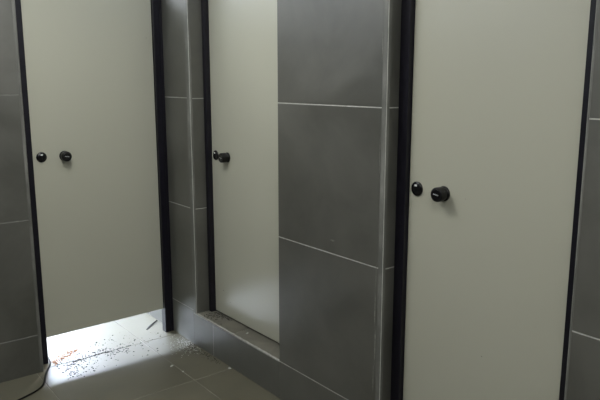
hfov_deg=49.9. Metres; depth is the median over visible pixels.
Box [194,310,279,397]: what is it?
ledge
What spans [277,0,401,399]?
wall
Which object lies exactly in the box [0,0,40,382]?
wall
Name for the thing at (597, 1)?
trim
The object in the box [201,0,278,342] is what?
door
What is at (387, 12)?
trim
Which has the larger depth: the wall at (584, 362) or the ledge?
the ledge
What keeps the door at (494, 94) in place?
in the wall at (584, 362)
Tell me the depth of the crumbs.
3.65 m
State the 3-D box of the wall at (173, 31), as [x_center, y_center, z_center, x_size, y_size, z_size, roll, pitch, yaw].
[-0.207,-0.525,4.259,1.626,2.440,0.853,-8,13,-37]
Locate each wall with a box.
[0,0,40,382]
[148,0,208,343]
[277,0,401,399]
[566,0,599,399]
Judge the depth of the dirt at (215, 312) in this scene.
3.59 m
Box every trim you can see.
[11,0,43,371]
[184,0,198,312]
[375,0,391,399]
[564,0,598,399]
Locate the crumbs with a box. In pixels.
[170,337,203,357]
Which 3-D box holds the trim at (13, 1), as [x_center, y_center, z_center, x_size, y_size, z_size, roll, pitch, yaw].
[-1.337,-0.090,3.158,0.016,1.990,0.014,-8,13,-37]
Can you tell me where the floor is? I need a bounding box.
[0,313,280,399]
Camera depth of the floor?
3.34 m
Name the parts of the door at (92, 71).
frame post, knob, knob, frame post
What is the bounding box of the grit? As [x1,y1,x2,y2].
[57,332,157,377]
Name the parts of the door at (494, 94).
frame post, knob, knob, frame post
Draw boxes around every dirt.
[179,343,219,363]
[204,312,231,320]
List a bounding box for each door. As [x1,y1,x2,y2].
[15,0,173,364]
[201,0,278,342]
[390,0,596,399]
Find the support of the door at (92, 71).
in the wall at (173, 31)
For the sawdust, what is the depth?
3.52 m
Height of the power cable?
0.009 m
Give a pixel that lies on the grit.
(107, 351)
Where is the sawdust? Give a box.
[51,349,78,365]
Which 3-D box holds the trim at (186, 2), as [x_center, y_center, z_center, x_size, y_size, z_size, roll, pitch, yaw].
[-0.587,-0.247,3.478,0.014,1.798,0.034,-8,13,-37]
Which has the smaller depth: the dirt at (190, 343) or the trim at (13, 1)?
the trim at (13, 1)
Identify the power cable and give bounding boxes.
[17,357,50,399]

